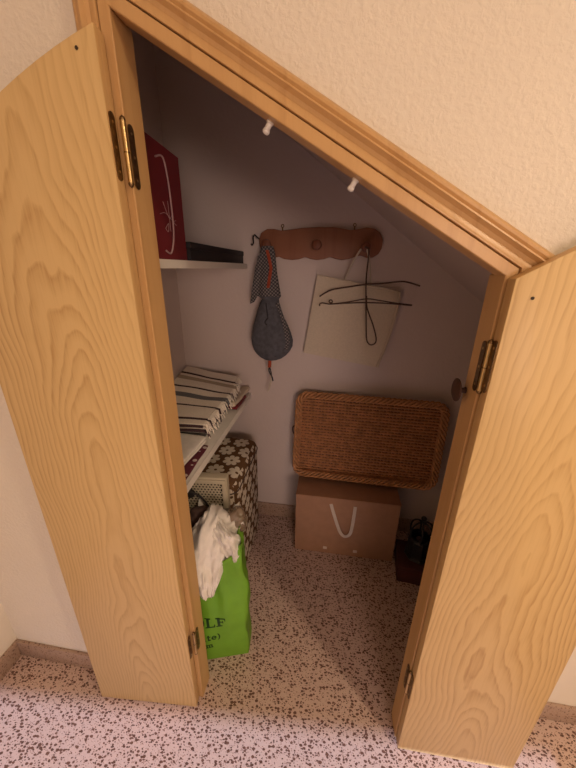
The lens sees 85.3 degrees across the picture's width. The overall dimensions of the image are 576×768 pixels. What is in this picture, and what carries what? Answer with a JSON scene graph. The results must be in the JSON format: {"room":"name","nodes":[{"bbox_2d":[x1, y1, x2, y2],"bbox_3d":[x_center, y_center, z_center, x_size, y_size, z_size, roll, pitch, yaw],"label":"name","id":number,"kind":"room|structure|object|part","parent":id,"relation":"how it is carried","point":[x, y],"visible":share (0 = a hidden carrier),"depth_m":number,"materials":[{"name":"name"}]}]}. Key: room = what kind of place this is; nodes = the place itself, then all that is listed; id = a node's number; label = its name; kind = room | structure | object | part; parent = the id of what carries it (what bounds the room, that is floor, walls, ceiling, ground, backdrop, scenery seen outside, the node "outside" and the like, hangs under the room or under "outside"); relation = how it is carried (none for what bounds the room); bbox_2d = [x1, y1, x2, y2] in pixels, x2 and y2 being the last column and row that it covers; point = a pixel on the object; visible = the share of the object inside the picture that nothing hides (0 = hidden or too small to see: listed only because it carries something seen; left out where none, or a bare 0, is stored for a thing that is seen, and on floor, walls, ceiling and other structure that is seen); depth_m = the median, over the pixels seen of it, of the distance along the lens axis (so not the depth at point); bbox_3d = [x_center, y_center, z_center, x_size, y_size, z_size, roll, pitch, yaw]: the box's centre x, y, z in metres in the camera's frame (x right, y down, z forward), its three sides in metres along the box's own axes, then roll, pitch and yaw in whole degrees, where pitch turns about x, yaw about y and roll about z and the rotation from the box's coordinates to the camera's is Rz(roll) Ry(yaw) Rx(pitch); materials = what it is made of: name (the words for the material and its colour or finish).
{"room":"storage closet","nodes":[
{"label":"storage closet","id":0,"kind":"room"},
{"bbox_2d":[0,602,16,656],"bbox_3d":[-1.289,0.344,-0.402,0.100,2.500,2.640,4,21,8],"label":"wall","id":1,"kind":"structure","parent":0,"point":[7,636],"depth_m":1.18,"materials":[{"name":"paint"}]},
{"bbox_2d":[0,642,20,680],"bbox_3d":[-1.251,1.485,0.005,0.012,0.078,2.628,4,21,8],"label":"baseboard","id":2,"kind":"structure","parent":1,"relation":"attached to","point":[12,654],"depth_m":1.19,"materials":[{"name":"stone"}]},
{"bbox_2d":[130,28,185,379],"bbox_3d":[-0.641,-0.243,1.208,0.060,2.500,0.840,4,21,8],"label":"wall","id":3,"kind":"structure","parent":0,"point":[143,48],"depth_m":1.30,"materials":[{"name":"paint"}]},
{"bbox_2d":[159,259,246,268],"bbox_3d":[-0.429,-0.425,1.114,0.359,0.021,0.823,4,21,8],"label":"shelf","id":4,"kind":"object","parent":3,"relation":"attached to","point":[164,263],"visible":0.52,"depth_m":0.95,"materials":[{"name":"white wood"}]},
{"bbox_2d":[144,132,186,259],"bbox_3d":[-0.355,-0.463,0.812,0.113,0.262,0.165,4,21,8],"label":"gift bag","id":5,"kind":"object","parent":4,"relation":"on","point":[163,166],"visible":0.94,"depth_m":0.79,"materials":[{"name":"red paper"}]},
{"bbox_3d":[-0.306,-0.446,0.788,0.006,0.222,0.051,5,21,12],"label":"handle","id":6,"kind":"part","parent":5,"relation":"part of","materials":[{"name":"white fabric"}]},
{"bbox_2d":[186,242,243,263],"bbox_3d":[-0.357,-0.496,1.204,0.224,0.053,0.566,4,21,8],"label":"flat box","id":7,"kind":"object","parent":4,"relation":"on","point":[195,251],"visible":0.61,"depth_m":1.08,"materials":[{"name":"black cardboard"}]},
{"bbox_3d":[-0.357,-0.512,1.198,0.224,0.019,0.566,4,21,8],"label":"lid","id":8,"kind":"part","parent":7,"relation":"part of","materials":[{"name":"black cardboard"}]},
{"bbox_2d":[186,393,250,492],"bbox_3d":[-0.438,0.191,1.342,0.359,0.029,0.823,4,21,8],"label":"shelf","id":9,"kind":"object","parent":3,"relation":"attached to","point":[213,443],"visible":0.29,"depth_m":1.25,"materials":[{"name":"white wood"}]},
{"bbox_2d":[184,445,207,478],"bbox_3d":[-0.473,0.261,1.087,0.331,0.013,0.223,3,20,6],"label":"cloth","id":10,"kind":"object","parent":9,"relation":"on","point":[189,466],"visible":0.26,"depth_m":1.07,"materials":[{"name":"red fabric"}]},
{"bbox_2d":[180,433,206,465],"bbox_3d":[-0.476,0.226,1.120,0.310,0.030,0.189,5,21,11],"label":"cloth","id":11,"kind":"object","parent":10,"relation":"on","point":[191,444],"visible":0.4,"depth_m":1.12,"materials":[{"name":"white fabric"}]},
{"bbox_2d":[180,407,227,435],"bbox_3d":[-0.438,0.118,1.438,0.291,0.038,0.463,4,21,8],"label":"folded towel","id":12,"kind":"object","parent":9,"relation":"on","point":[192,433],"visible":0.05,"depth_m":1.21,"materials":[{"name":"fabric"}]},
{"bbox_2d":[174,366,241,438],"bbox_3d":[-0.419,0.064,1.411,0.339,0.110,0.575,4,21,8],"label":"striped blanket","id":13,"kind":"object","parent":12,"relation":"on","point":[202,396],"visible":0.78,"depth_m":1.39,"materials":[{"name":"fabric"}]},
{"bbox_2d":[229,395,245,409],"bbox_3d":[-0.250,0.086,1.553,0.047,0.022,0.156,4,21,8],"label":"cloth","id":14,"kind":"object","parent":9,"relation":"on","point":[244,396],"visible":0.44,"depth_m":1.51,"materials":[{"name":"fabric"}]},
{"bbox_2d":[229,386,249,406],"bbox_3d":[-0.246,0.058,1.558,0.048,0.023,0.226,5,21,10],"label":"cloth","id":15,"kind":"object","parent":14,"relation":"on","point":[244,389],"visible":0.7,"depth_m":1.55,"materials":[{"name":"beige fabric"}]},
{"bbox_2d":[0,0,575,652],"bbox_3d":[-0.236,-0.061,0.731,1.830,2.500,0.050,4,21,8],"label":"wall","id":16,"kind":"structure","parent":0,"point":[481,93],"depth_m":0.49,"materials":[{"name":"paint"}]},
{"bbox_2d":[14,639,92,668],"bbox_3d":[-0.715,1.056,1.185,0.705,0.078,0.012,4,21,8],"label":"baseboard","id":17,"kind":"structure","parent":16,"relation":"attached to","point":[27,648],"depth_m":1.20,"materials":[{"name":"stone"}]},
{"bbox_2d":[72,0,100,30],"bbox_3d":[-0.335,0.207,0.800,0.046,1.947,0.034,4,21,8],"label":"trim","id":18,"kind":"structure","parent":16,"relation":"attached to","point":[86,12],"depth_m":0.49,"materials":[{"name":"brown wood"}]},
{"bbox_2d":[0,22,199,706],"bbox_3d":[-0.470,0.280,0.808,0.365,1.790,0.050,1,20,0],"label":"door","id":19,"kind":"structure","parent":16,"relation":"in","point":[77,383],"depth_m":0.68,"materials":[{"name":"brown wood"}]},
{"bbox_2d":[97,0,209,696],"bbox_3d":[-0.298,0.240,0.830,0.020,1.865,0.060,4,21,8],"label":"trim","id":20,"kind":"structure","parent":16,"relation":"attached to","point":[118,39],"depth_m":0.67,"materials":[{"name":"brown wood"}]},
{"bbox_2d":[263,119,273,134],"bbox_3d":[-0.034,-0.441,0.538,0.020,0.022,0.013,4,21,8],"label":"hook","id":21,"kind":"object","parent":16,"relation":"in","point":[266,130],"depth_m":0.54,"materials":[{"name":"white plastic"}]},
{"bbox_2d":[106,0,518,275],"bbox_3d":[0.049,-0.411,0.525,0.705,0.422,0.040,4,21,8],"label":"trim","id":22,"kind":"structure","parent":16,"relation":"attached to","point":[129,14],"depth_m":0.51,"materials":[{"name":"brown wood"}]},
{"bbox_2d":[127,0,554,267],"bbox_3d":[0.065,-0.450,0.495,0.835,0.492,0.034,4,21,8],"label":"trim","id":23,"kind":"structure","parent":16,"relation":"attached to","point":[181,17],"depth_m":0.50,"materials":[{"name":"brown wood"}]},
{"bbox_2d":[347,177,358,191],"bbox_3d":[0.114,-0.349,0.548,0.020,0.022,0.013,4,21,8],"label":"hook","id":24,"kind":"object","parent":16,"relation":"in","point":[355,181],"depth_m":0.55,"materials":[{"name":"white plastic"}]},
{"bbox_2d":[392,269,518,736],"bbox_3d":[0.377,0.476,0.810,0.020,1.454,0.060,4,21,8],"label":"trim","id":25,"kind":"structure","parent":16,"relation":"attached to","point":[496,286],"depth_m":0.71,"materials":[{"name":"brown wood"}]},
{"bbox_2d":[451,378,466,400],"bbox_3d":[0.365,0.013,0.665,0.024,0.050,0.050,4,21,8],"label":"handle","id":26,"kind":"object","parent":16,"relation":"attached to","point":[456,389],"visible":1,"depth_m":0.66,"materials":[{"name":"brown wood"}]},
{"bbox_2d":[396,246,575,767],"bbox_3d":[0.532,0.409,0.724,0.352,1.631,0.050,4,21,8],"label":"door","id":27,"kind":"structure","parent":16,"relation":"in","point":[498,636],"depth_m":0.70,"materials":[{"name":"brown wood"}]},
{"bbox_2d":[518,267,530,272],"bbox_3d":[0.425,0.484,0.782,0.081,1.461,0.034,4,21,8],"label":"trim","id":28,"kind":"structure","parent":16,"relation":"attached to","point":[520,269],"depth_m":0.53,"materials":[{"name":"brown wood"}]},
{"bbox_2d":[0,514,575,767],"bbox_3d":[0.514,1.504,0.219,3.650,0.060,3.730,4,21,8],"label":"floor","id":29,"kind":"structure","parent":0,"point":[316,684],"depth_m":1.11,"materials":[{"name":"stone"}]},
{"bbox_2d":[187,472,230,510],"bbox_3d":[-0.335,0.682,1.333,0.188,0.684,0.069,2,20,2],"label":"basket","id":30,"kind":"object","parent":29,"relation":"on","point":[209,487],"visible":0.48,"depth_m":1.23,"materials":[{"name":"beige plastic"}]},
{"bbox_3d":[-0.361,0.485,1.237,0.120,0.151,0.015,3,20,5],"label":"cord","id":31,"kind":"part","parent":30,"relation":"part of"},
{"bbox_2d":[200,526,251,659],"bbox_3d":[-0.274,0.784,1.228,0.250,0.565,0.231,-2,21,-8],"label":"shopping bag","id":32,"kind":"object","parent":29,"relation":"on","point":[226,617],"visible":0.5,"depth_m":1.15,"materials":[{"name":"green plastic"}]},
{"bbox_2d":[190,505,207,527],"bbox_3d":[-0.335,0.519,1.195,0.106,0.111,0.098,-8,22,-23],"label":"rag","id":33,"kind":"object","parent":32,"relation":"in","point":[196,512],"visible":0.27,"depth_m":1.17,"materials":[{"name":"brown fabric"}]},
{"bbox_2d":[192,499,243,600],"bbox_3d":[-0.268,0.565,1.138,0.220,0.243,0.291,4,21,8],"label":"rag","id":34,"kind":"object","parent":32,"relation":"in","point":[216,538],"visible":0.88,"depth_m":1.06,"materials":[{"name":"fabric"}]},
{"bbox_2d":[228,505,246,531],"bbox_3d":[-0.193,0.509,1.170,0.078,0.117,0.076,4,21,8],"label":"plastic wrap","id":35,"kind":"object","parent":32,"relation":"in","point":[237,514],"visible":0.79,"depth_m":1.14,"materials":[{"name":"brown"}]},
{"bbox_2d":[202,437,258,563],"bbox_3d":[-0.369,0.622,1.615,0.367,0.600,0.414,4,21,8],"label":"case","id":36,"kind":"object","parent":29,"relation":"on","point":[237,457],"visible":0.36,"depth_m":1.53,"materials":[{"name":"brown fabric"}]},
{"bbox_2d":[295,475,401,560],"bbox_3d":[0.305,0.726,1.691,0.520,0.371,0.177,4,21,8],"label":"cardboard box","id":37,"kind":"object","parent":29,"relation":"on","point":[355,519],"visible":0.96,"depth_m":1.62,"materials":[{"name":"brown cardboard"}]},
{"bbox_3d":[0.275,0.703,1.601,0.136,0.194,0.017,4,21,8],"label":"ribbon handle","id":38,"kind":"part","parent":37,"relation":"part of","materials":[{"name":"white fabric"}]},
{"bbox_2d":[292,391,449,490],"bbox_3d":[0.397,0.287,1.603,0.762,0.486,0.098,4,21,8],"label":"wicker tray","id":39,"kind":"object","parent":37,"relation":"on","point":[394,442],"visible":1,"depth_m":1.61,"materials":[{"name":"brown wicker"}]},
{"bbox_2d":[394,539,424,585],"bbox_3d":[0.666,0.914,1.591,0.224,0.097,0.174,6,21,13],"label":"box","id":40,"kind":"object","parent":29,"relation":"on","point":[407,571],"visible":0.46,"depth_m":1.54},
{"bbox_2d":[404,516,432,563],"bbox_3d":[0.655,0.750,1.546,0.118,0.240,0.118,12,23,29],"label":"lantern","id":41,"kind":"object","parent":40,"relation":"on","point":[416,548],"visible":0.89,"depth_m":1.53,"materials":[{"name":"black metal"}]},
{"bbox_2d":[416,536,423,542],"bbox_3d":[0.655,0.799,1.564,0.036,0.073,0.036,4,21,8],"label":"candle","id":42,"kind":"object","parent":41,"relation":"on","point":[418,538],"depth_m":1.55,"materials":[{"name":"brown wax"}]},
{"bbox_2d":[153,44,482,520],"bbox_3d":[0.310,-0.340,1.506,1.850,2.500,0.060,4,21,8],"label":"wall","id":43,"kind":"structure","parent":0,"point":[238,182],"depth_m":1.44,"materials":[{"name":"paint"}]},
{"bbox_2d":[251,223,382,259],"bbox_3d":[0.117,-0.620,1.362,0.578,0.151,0.072,4,21,8],"label":"peg rack","id":44,"kind":"object","parent":43,"relation":"attached to","point":[315,243],"visible":0.91,"depth_m":1.37,"materials":[{"name":"brown wood"}]},
{"bbox_2d":[250,239,292,390],"bbox_3d":[-0.075,-0.294,1.471,0.203,0.708,0.091,4,21,8],"label":"pouch","id":45,"kind":"object","parent":44,"relation":"hanging from","point":[272,339],"visible":1,"depth_m":1.43,"materials":[{"name":"grey fabric"}]},
{"bbox_3d":[-0.085,-0.052,1.562,0.028,0.079,0.007,4,21,8],"label":"cord","id":46,"kind":"part","parent":45,"relation":"part of","materials":[{"name":"fabric"}]},
{"bbox_2d":[303,248,400,367],"bbox_3d":[0.287,-0.331,1.431,0.426,0.529,0.055,4,21,8],"label":"cloth bag","id":47,"kind":"object","parent":44,"relation":"hanging from","point":[337,331],"visible":0.97,"depth_m":1.46,"materials":[{"name":"beige fabric"}]},
{"bbox_3d":[0.281,-0.519,1.356,0.019,0.125,0.071,-17,27,-40],"label":"string handle","id":48,"kind":"part","parent":47,"relation":"part of","materials":[{"name":"white fabric"}]},
{"bbox_3d":[0.350,-0.503,1.351,0.054,0.147,0.017,-18,28,-41],"label":"string handle","id":49,"kind":"part","parent":47,"relation":"part of","materials":[{"name":"white fabric"}]},
{"bbox_2d":[319,246,419,345],"bbox_3d":[0.347,-0.374,1.367,0.422,0.417,0.017,4,21,8],"label":"wire hanger","id":50,"kind":"object","parent":44,"relation":"hanging from","point":[366,283],"visible":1,"depth_m":1.36,"materials":[{"name":"black metal"}]},
{"bbox_3d":[0.338,-0.356,1.377,0.403,0.041,0.014,4,21,8],"label":"arm","id":51,"kind":"part","parent":50,"relation":"part of","materials":[{"name":"brown metal"}]},
{"bbox_3d":[0.347,-0.408,1.348,0.421,0.076,0.007,4,21,8],"label":"arm","id":52,"kind":"part","parent":50,"relation":"part of","materials":[{"name":"brown metal"}]},
{"bbox_3d":[0.361,-0.373,1.365,0.091,0.417,0.006,4,21,8],"label":"stem","id":53,"kind":"part","parent":50,"relation":"part of","materials":[{"name":"brown metal"}]},
{"bbox_2d":[258,501,433,534],"bbox_3d":[0.289,0.802,1.891,1.730,0.090,0.012,4,21,8],"label":"baseboard","id":54,"kind":"structure","parent":43,"relation":"attached to","point":[266,508],"depth_m":1.92,"materials":[{"name":"stone"}]},
{"bbox_2d":[289,136,491,302],"bbox_3d":[0.251,-0.669,0.910,1.730,1.343,0.840,4,21,8],"label":"ceiling","id":55,"kind":"structure","parent":0,"point":[467,272],"depth_m":1.19,"materials":[{"name":"paint"}]},
{"bbox_2d":[547,647,575,706],"bbox_3d":[1.514,0.004,0.624,1.770,2.500,0.100,4,21,8],"label":"wall","id":56,"kind":"structure","parent":0,"point":[564,692],"depth_m":1.03,"materials":[{"name":"paint"}]},
{"bbox_2d":[539,702,575,724],"bbox_3d":[1.515,1.160,0.989,1.720,0.078,0.012,4,21,8],"label":"baseboard","id":57,"kind":"structure","parent":56,"relation":"attached to","point":[551,711],"depth_m":1.06,"materials":[{"name":"stone"}]}
]}

